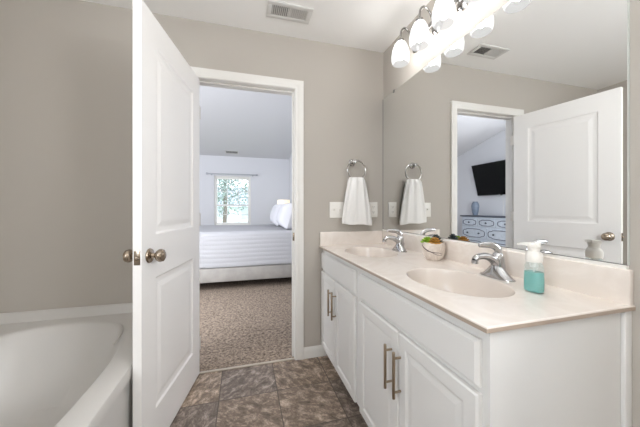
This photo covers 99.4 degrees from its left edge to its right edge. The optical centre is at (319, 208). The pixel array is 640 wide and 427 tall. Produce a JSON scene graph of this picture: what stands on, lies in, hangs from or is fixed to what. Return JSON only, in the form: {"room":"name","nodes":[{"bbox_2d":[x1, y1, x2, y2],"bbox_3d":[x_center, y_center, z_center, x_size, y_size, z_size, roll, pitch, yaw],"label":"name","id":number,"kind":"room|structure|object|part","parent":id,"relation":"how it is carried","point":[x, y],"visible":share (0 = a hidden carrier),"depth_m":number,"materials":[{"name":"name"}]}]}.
{"room":"bathroom","nodes":[
{"label":"bathroom","id":0,"kind":"room"},
{"bbox_2d":[0,0,382,346],"bbox_3d":[-1.744,-0.085,1.651,4.940,2.460,0.060,0,0,-16],"label":"wall","id":1,"kind":"structure","parent":0,"point":[66,66],"depth_m":1.72,"materials":[{"name":"grey paint"}]},
{"bbox_2d":[123,0,200,426],"bbox_3d":[-0.810,0.124,1.516,0.171,2.022,0.770,0,0,-6],"label":"door","id":2,"kind":"structure","parent":1,"relation":"in","point":[165,254],"depth_m":1.35,"materials":[{"name":"white wood"}]},
{"bbox_3d":[-0.829,0.210,1.201,0.068,0.066,0.066,0,0,-6],"label":"knob","id":3,"kind":"part","parent":2,"relation":"part of","materials":[{"name":"silver metal"}]},
{"bbox_3d":[-0.726,0.210,1.212,0.068,0.066,0.066,0,0,-6],"label":"knob","id":4,"kind":"part","parent":2,"relation":"part of","materials":[{"name":"silver metal"}]},
{"bbox_2d":[190,66,303,359],"bbox_3d":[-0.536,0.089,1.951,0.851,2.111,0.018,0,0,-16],"label":"trim","id":5,"kind":"structure","parent":1,"relation":"attached to","point":[205,73],"depth_m":2.05,"materials":[{"name":"white wood"}]},
{"bbox_2d":[199,358,294,373],"bbox_3d":[-0.540,1.140,1.966,0.719,0.009,0.020,0,0,-16],"label":"trim","id":6,"kind":"structure","parent":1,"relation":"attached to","point":[287,359],"depth_m":1.97,"materials":[{"name":"beige metal"}]},
{"bbox_2d":[304,345,326,358],"bbox_3d":[-0.038,1.103,2.094,0.180,0.083,0.014,0,0,-16],"label":"baseboard","id":7,"kind":"structure","parent":1,"relation":"attached to","point":[312,351],"depth_m":2.09,"materials":[{"name":"white wood"}]},
{"bbox_2d":[330,202,343,217],"bbox_3d":[0.133,0.011,2.140,0.117,0.125,0.016,0,0,-16],"label":"light switch","id":8,"kind":"object","parent":1,"relation":"attached to","point":[336,208],"visible":0.93,"depth_m":2.14,"materials":[{"name":"white plastic"}]},
{"bbox_2d":[347,159,365,176],"bbox_3d":[0.282,-0.307,2.159,0.163,0.174,0.060,0,0,-16],"label":"towel ring","id":9,"kind":"object","parent":1,"relation":"attached to","point":[352,162],"visible":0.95,"depth_m":2.15,"materials":[{"name":"silver metal"}]},
{"bbox_3d":[0.263,-0.367,2.154,0.054,0.054,0.060,0,0,-16],"label":"post","id":10,"kind":"part","parent":9,"relation":"part of","materials":[{"name":"silver metal"}]},
{"bbox_2d":[342,177,371,225],"bbox_3d":[0.293,-0.055,2.140,0.256,0.381,0.048,0,0,-16],"label":"hand towel","id":11,"kind":"object","parent":9,"relation":"hanging from","point":[356,209],"visible":1,"depth_m":2.12,"materials":[{"name":"white fabric"}]},
{"bbox_2d":[369,202,377,216],"bbox_3d":[0.439,0.010,2.231,0.076,0.126,0.008,0,0,-16],"label":"wall outlet","id":12,"kind":"object","parent":1,"relation":"attached to","point":[373,205],"visible":0.93,"depth_m":2.23,"materials":[{"name":"white plastic"}]},
{"bbox_2d":[200,155,288,224],"bbox_3d":[-3.104,-0.105,6.470,4.940,2.500,0.140,0,0,-16],"label":"wall","id":13,"kind":"structure","parent":0,"point":[271,184],"depth_m":6.81,"materials":[{"name":"white paint"}]},
{"bbox_2d":[206,172,257,176],"bbox_3d":[-2.134,-0.828,6.621,1.208,0.056,0.095,0,0,-16],"label":"curtain rod","id":14,"kind":"object","parent":13,"relation":"attached to","point":[206,172],"visible":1,"depth_m":6.59,"materials":[{"name":"grey metal"}]},
{"bbox_2d":[214,176,250,224],"bbox_3d":[-2.152,-0.175,6.703,0.920,1.240,0.130,0,0,-16],"label":"window","id":15,"kind":"structure","parent":13,"relation":"in","point":[238,178],"depth_m":6.71,"materials":[{"name":"white"}]},
{"bbox_3d":[-2.163,-0.410,6.745,0.790,0.700,0.022,0,0,-16],"label":"sash","id":16,"kind":"part","parent":15,"relation":"part of","materials":[{"name":"white"}]},
{"bbox_3d":[-2.157,0.142,6.723,0.790,0.485,0.022,0,0,-16],"label":"sash","id":17,"kind":"part","parent":15,"relation":"part of","materials":[{"name":"white"}]},
{"bbox_2d":[200,86,291,158],"bbox_3d":[-2.442,-1.948,4.125,4.940,1.418,5.013,0,0,-16],"label":"ceiling","id":18,"kind":"structure","parent":0,"point":[252,124],"depth_m":5.33,"materials":[{"name":"white paint"}]},
{"bbox_2d":[225,150,237,153],"bbox_3d":[-2.089,-1.332,6.438,0.300,0.046,0.146,0,0,-16],"label":"ceiling vent","id":19,"kind":"object","parent":18,"relation":"in","point":[226,151],"visible":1,"depth_m":6.45,"materials":[{"name":"white metal"}]},
{"bbox_2d":[81,0,430,52],"bbox_3d":[-0.287,-1.345,0.341,2.812,0.100,3.312,0,0,-16],"label":"ceiling","id":20,"kind":"structure","parent":0,"point":[372,25],"depth_m":1.83,"materials":[{"name":"white paint"}]},
{"bbox_2d":[266,0,313,23],"bbox_3d":[-0.201,-1.291,1.790,0.291,0.009,0.150,0,0,-16],"label":"ceiling vent","id":21,"kind":"object","parent":20,"relation":"in","point":[275,9],"visible":1,"depth_m":1.78,"materials":[{"name":"white metal"}]},
{"bbox_2d":[170,277,367,426],"bbox_3d":[-1.978,1.193,2.481,4.940,0.104,8.350,0,0,-16],"label":"floor","id":22,"kind":"structure","parent":0,"point":[310,392],"depth_m":1.88,"materials":[{"name":"tile"}]},
{"bbox_2d":[0,303,132,426],"bbox_3d":[-1.269,0.878,0.915,1.030,0.533,1.610,0,0,-16],"label":"bathtub","id":23,"kind":"object","parent":22,"relation":"on","point":[62,367],"visible":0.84,"depth_m":1.45,"materials":[{"name":"white ceramic"}]},
{"bbox_2d":[200,263,291,282],"bbox_3d":[-1.258,0.543,4.643,2.100,1.196,1.660,0,0,-16],"label":"bed","id":24,"kind":"object","parent":22,"relation":"on","point":[266,271],"visible":0.06,"depth_m":3.86,"materials":[{"name":"white fabric"}]},
{"bbox_2d":[200,224,291,267],"bbox_3d":[-1.297,0.566,4.630,2.060,0.495,1.661,0,0,-16],"label":"quilt","id":25,"kind":"object","parent":24,"relation":"on","point":[220,245],"visible":0.66,"depth_m":3.88,"materials":[{"name":"white fabric"}]},
{"bbox_2d":[270,204,282,225],"bbox_3d":[-0.775,0.115,5.101,0.326,0.401,0.660,0,0,-16],"label":"pillow","id":26,"kind":"object","parent":25,"relation":"on","point":[273,215],"visible":0.53,"depth_m":4.84,"materials":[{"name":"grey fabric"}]},
{"bbox_2d":[277,203,291,228],"bbox_3d":[-0.523,0.115,4.393,0.344,0.401,0.620,0,0,-16],"label":"pillow","id":27,"kind":"object","parent":25,"relation":"on","point":[284,216],"visible":0.64,"depth_m":4.12,"materials":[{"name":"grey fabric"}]},
{"bbox_3d":[-1.273,0.597,4.639,2.010,0.495,1.560,0,0,-16],"label":"mattress","id":28,"kind":"part","parent":24,"relation":"part of","materials":[{"name":"white fabric"}]},
{"bbox_2d":[321,250,631,426],"bbox_3d":[0.453,0.724,1.457,0.580,0.842,1.502,0,0,-16],"label":"vanity cabinet","id":29,"kind":"object","parent":22,"relation":"on","point":[405,361],"visible":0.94,"depth_m":0.81,"materials":[{"name":"white wood"}]},
{"bbox_3d":[0.060,0.767,1.945,0.018,0.572,0.321,0,0,-16],"label":"door","id":30,"kind":"part","parent":29,"relation":"part of","materials":[{"name":"white wood"}]},
{"bbox_3d":[0.066,0.633,1.825,0.036,0.176,0.012,0,0,-16],"label":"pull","id":31,"kind":"part","parent":29,"relation":"part of","materials":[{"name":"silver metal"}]},
{"bbox_3d":[0.086,0.633,1.753,0.036,0.176,0.012,0,0,-16],"label":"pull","id":32,"kind":"part","parent":29,"relation":"part of","materials":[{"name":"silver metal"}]},
{"bbox_3d":[0.105,0.401,1.787,0.018,0.124,0.650,0,0,-16],"label":"drawer","id":33,"kind":"part","parent":29,"relation":"part of","materials":[{"name":"white wood"}]},
{"bbox_3d":[0.149,0.767,1.629,0.018,0.572,0.323,0,0,-16],"label":"door","id":34,"kind":"part","parent":29,"relation":"part of","materials":[{"name":"white wood"}]},
{"bbox_3d":[0.261,0.767,1.235,0.018,0.572,0.365,0,0,-16],"label":"door","id":35,"kind":"part","parent":29,"relation":"part of","materials":[{"name":"white wood"}]},
{"bbox_3d":[0.273,0.633,1.093,0.036,0.176,0.012,0,0,-16],"label":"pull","id":36,"kind":"part","parent":29,"relation":"part of","materials":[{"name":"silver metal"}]},
{"bbox_3d":[0.290,0.633,1.032,0.036,0.176,0.012,0,0,-16],"label":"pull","id":37,"kind":"part","parent":29,"relation":"part of","materials":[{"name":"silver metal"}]},
{"bbox_3d":[0.312,0.401,1.055,0.018,0.124,0.738,0,0,-16],"label":"drawer","id":38,"kind":"part","parent":29,"relation":"part of","materials":[{"name":"white wood"}]},
{"bbox_3d":[0.362,0.767,0.877,0.018,0.572,0.367,0,0,-16],"label":"door","id":39,"kind":"part","parent":29,"relation":"part of","materials":[{"name":"white wood"}]},
{"bbox_2d":[319,231,635,333],"bbox_3d":[0.466,0.303,1.458,0.556,0.240,1.510,0,0,-16],"label":"countertop","id":40,"kind":"structure","parent":29,"relation":"on","point":[573,290],"depth_m":0.99,"materials":[{"name":"stone"}]},
{"bbox_2d":[345,247,397,256],"bbox_3d":[0.335,0.355,1.814,0.324,0.135,0.444,0,0,-16],"label":"basin","id":41,"kind":"object","parent":40,"relation":"in","point":[353,251],"depth_m":1.99,"materials":[{"name":"beige stone"}]},
{"bbox_2d":[382,229,406,252],"bbox_3d":[0.509,0.212,1.853,0.159,0.150,0.139,0,0,15],"label":"faucet","id":42,"kind":"object","parent":40,"relation":"on","point":[399,247],"visible":1,"depth_m":1.82,"materials":[{"name":"silver metal"}]},
{"bbox_3d":[0.492,0.225,1.833,0.154,0.085,0.044,0,0,-16],"label":"spout","id":43,"kind":"part","parent":42,"relation":"part of","materials":[{"name":"silver metal"}]},
{"bbox_3d":[0.512,0.204,1.838,0.128,0.134,0.060,0,0,-16],"label":"lever","id":44,"kind":"part","parent":42,"relation":"part of","materials":[{"name":"silver metal"}]},
{"bbox_2d":[420,234,445,260],"bbox_3d":[0.638,0.217,1.533,0.126,0.140,0.131,0,0,-16],"label":"succulent bowl","id":45,"kind":"object","parent":40,"relation":"on","point":[433,248],"visible":1,"depth_m":1.49,"materials":[{"name":"ceramic"}]},
{"bbox_2d":[406,268,514,297],"bbox_3d":[0.538,0.355,1.092,0.324,0.135,0.444,0,0,-16],"label":"basin","id":46,"kind":"object","parent":40,"relation":"in","point":[448,282],"depth_m":1.21,"materials":[{"name":"beige ceramic"}]},
{"bbox_2d":[471,242,515,281],"bbox_3d":[0.710,0.212,1.144,0.159,0.150,0.139,0,0,15],"label":"faucet","id":47,"kind":"object","parent":40,"relation":"on","point":[497,269],"visible":1,"depth_m":1.11,"materials":[{"name":"silver metal"}]},
{"bbox_3d":[0.692,0.225,1.123,0.154,0.085,0.044,0,0,-16],"label":"spout","id":48,"kind":"part","parent":47,"relation":"part of","materials":[{"name":"silver metal"}]},
{"bbox_3d":[0.712,0.204,1.129,0.128,0.134,0.060,0,0,-16],"label":"lever","id":49,"kind":"part","parent":47,"relation":"part of","materials":[{"name":"silver metal"}]},
{"bbox_2d":[517,242,543,292],"bbox_3d":[0.736,0.203,0.945,0.050,0.170,0.075,0,0,-25],"label":"soap dispenser","id":50,"kind":"object","parent":40,"relation":"on","point":[533,280],"visible":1,"depth_m":0.92,"materials":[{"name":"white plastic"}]},
{"bbox_3d":[-0.836,0.793,6.154,0.505,0.696,0.480,0,0,-16],"label":"nightstand","id":51,"kind":"object","parent":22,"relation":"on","visible":0},
{"bbox_2d":[277,200,289,203],"bbox_3d":[-0.824,0.125,6.158,0.300,0.640,0.300,0,0,-16],"label":"table lamp","id":52,"kind":"object","parent":51,"relation":"on","point":[278,201],"visible":0.12,"depth_m":6.04,"materials":[{"name":"white fabric"}]},
{"bbox_2d":[289,0,639,426],"bbox_3d":[0.356,-0.755,3.088,0.118,3.800,8.250,0,0,-16],"label":"wall","id":53,"kind":"structure","parent":0,"point":[474,14],"depth_m":0.82,"materials":[{"name":"grey paint"}]},
{"bbox_2d":[391,0,479,67],"bbox_3d":[0.644,-1.074,1.508,0.184,0.249,0.716,0,0,-16],"label":"vanity light","id":54,"kind":"object","parent":53,"relation":"attached to","point":[443,15],"visible":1,"depth_m":1.55,"materials":[{"name":"white glass"}]},
{"bbox_3d":[0.529,-1.024,1.787,0.116,0.150,0.116,0,0,-16],"label":"lamp shade","id":55,"kind":"part","parent":54,"relation":"part of","materials":[{"name":"white glass"}]},
{"bbox_3d":[0.573,-1.144,1.799,0.134,0.108,0.044,0,0,-16],"label":"arm","id":56,"kind":"part","parent":54,"relation":"part of","materials":[{"name":"silver metal"}]},
{"bbox_3d":[0.584,-1.024,1.595,0.116,0.150,0.116,0,0,-16],"label":"lamp shade","id":57,"kind":"part","parent":54,"relation":"part of","materials":[{"name":"white glass"}]},
{"bbox_3d":[0.627,-1.144,1.607,0.134,0.108,0.044,0,0,-16],"label":"arm","id":58,"kind":"part","parent":54,"relation":"part of","materials":[{"name":"silver metal"}]},
{"bbox_3d":[0.638,-1.024,1.402,0.116,0.150,0.116,0,0,-16],"label":"lamp shade","id":59,"kind":"part","parent":54,"relation":"part of","materials":[{"name":"white glass"}]},
{"bbox_3d":[0.693,-1.024,1.210,0.116,0.150,0.116,0,0,-16],"label":"lamp shade","id":60,"kind":"part","parent":54,"relation":"part of","materials":[{"name":"white glass"}]},
{"bbox_2d":[383,0,629,268],"bbox_3d":[0.726,-0.366,1.538,0.010,1.097,1.497,0,0,-16],"label":"wall mirror","id":61,"kind":"object","parent":53,"relation":"attached to","point":[518,131],"visible":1,"depth_m":1.12,"materials":[{"name":"clear glass"}]},
{"bbox_2d":[382,231,633,305],"bbox_3d":[0.723,0.239,1.532,0.020,0.113,1.507,0,0,-16],"label":"backsplash","id":62,"kind":"structure","parent":53,"relation":"attached to","point":[614,284],"depth_m":0.97,"materials":[{"name":"stone"}]},
{"label":"outside","id":63,"kind":"structure","parent":0,"visible":0},
{"bbox_3d":[-6.696,1.695,23.723,28.000,0.100,34.700,0,0,-16],"label":"ground","id":64,"kind":"structure","parent":63,"visible":0},
{"bbox_2d":[217,179,234,203],"bbox_3d":[-5.731,-0.970,13.432,3.018,5.245,2.942,0,0,-16],"label":"tree","id":65,"kind":"object","parent":64,"relation":"on","point":[218,199],"visible":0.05,"depth_m":13.81,"materials":[{"name":"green plant"}]},
{"bbox_2d":[217,179,247,222],"bbox_3d":[-6.994,-2.072,19.843,5.201,7.446,5.200,0,0,-16],"label":"tree","id":66,"kind":"object","parent":64,"relation":"on","point":[224,200],"visible":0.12,"depth_m":19.75,"materials":[{"name":"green plant"}]},
{"bbox_2d":[217,188,247,222],"bbox_3d":[-10.153,-0.305,29.346,8.200,3.900,6.800,0,0,-16],"label":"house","id":67,"kind":"structure","parent":64,"relation":"on","point":[231,218],"depth_m":26.86,"materials":[{"name":"white"}]},
{"bbox_2d":[233,180,247,200],"bbox_3d":[-3.391,-1.149,15.688,3.164,5.602,3.230,0,0,-16],"label":"tree","id":68,"kind":"object","parent":64,"relation":"on","point":[245,182],"visible":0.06,"depth_m":15.31,"materials":[{"name":"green plant"}]}
]}

